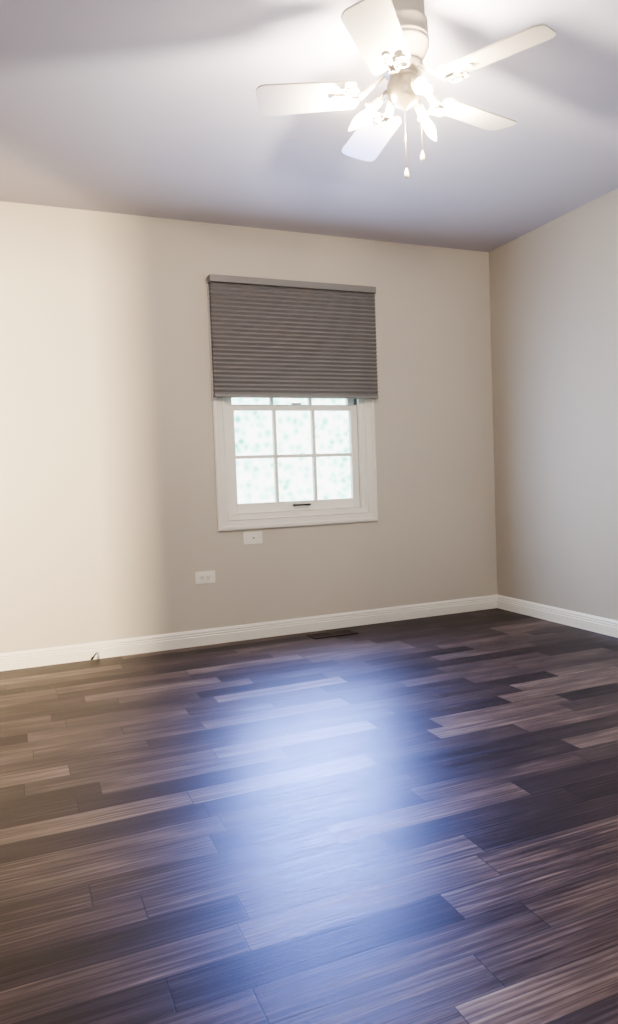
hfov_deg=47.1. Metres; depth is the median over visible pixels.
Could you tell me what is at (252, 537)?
switch plate
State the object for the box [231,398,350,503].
backdrop
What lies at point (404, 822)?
floor
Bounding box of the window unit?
[207,283,377,531]
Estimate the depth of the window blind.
4.23 m
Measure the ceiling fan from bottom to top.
0.557 m
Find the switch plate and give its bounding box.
[243,531,262,544]
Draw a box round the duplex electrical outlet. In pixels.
[195,570,215,583]
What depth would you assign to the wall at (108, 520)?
4.06 m
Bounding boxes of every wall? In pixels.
[0,201,496,652]
[489,188,617,620]
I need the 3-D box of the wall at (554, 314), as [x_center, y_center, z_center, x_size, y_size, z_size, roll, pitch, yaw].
[2.356,-0.476,2.472,0.150,2.440,5.300,-3,3,-22]
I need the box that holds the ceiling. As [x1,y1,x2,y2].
[0,0,617,251]
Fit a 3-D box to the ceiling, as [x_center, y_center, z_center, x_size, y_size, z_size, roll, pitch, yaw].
[0.132,-1.618,1.511,4.868,0.100,5.600,-3,3,-22]
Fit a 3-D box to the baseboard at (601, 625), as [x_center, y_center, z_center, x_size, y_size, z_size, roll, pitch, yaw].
[2.324,0.700,2.497,0.016,0.092,5.300,-3,3,-22]
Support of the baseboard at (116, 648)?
attached to the wall at (108, 520)
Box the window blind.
[207,274,378,398]
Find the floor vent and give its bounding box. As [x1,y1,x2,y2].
[307,629,357,638]
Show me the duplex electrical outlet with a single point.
(202, 577)
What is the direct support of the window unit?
in the wall at (108, 520)
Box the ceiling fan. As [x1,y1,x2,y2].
[256,0,555,178]
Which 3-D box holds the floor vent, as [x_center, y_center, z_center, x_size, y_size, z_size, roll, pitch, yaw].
[0.144,0.739,4.296,0.286,0.006,0.120,-3,3,-22]
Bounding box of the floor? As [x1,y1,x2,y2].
[0,608,617,1023]
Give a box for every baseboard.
[0,595,495,670]
[496,594,617,637]

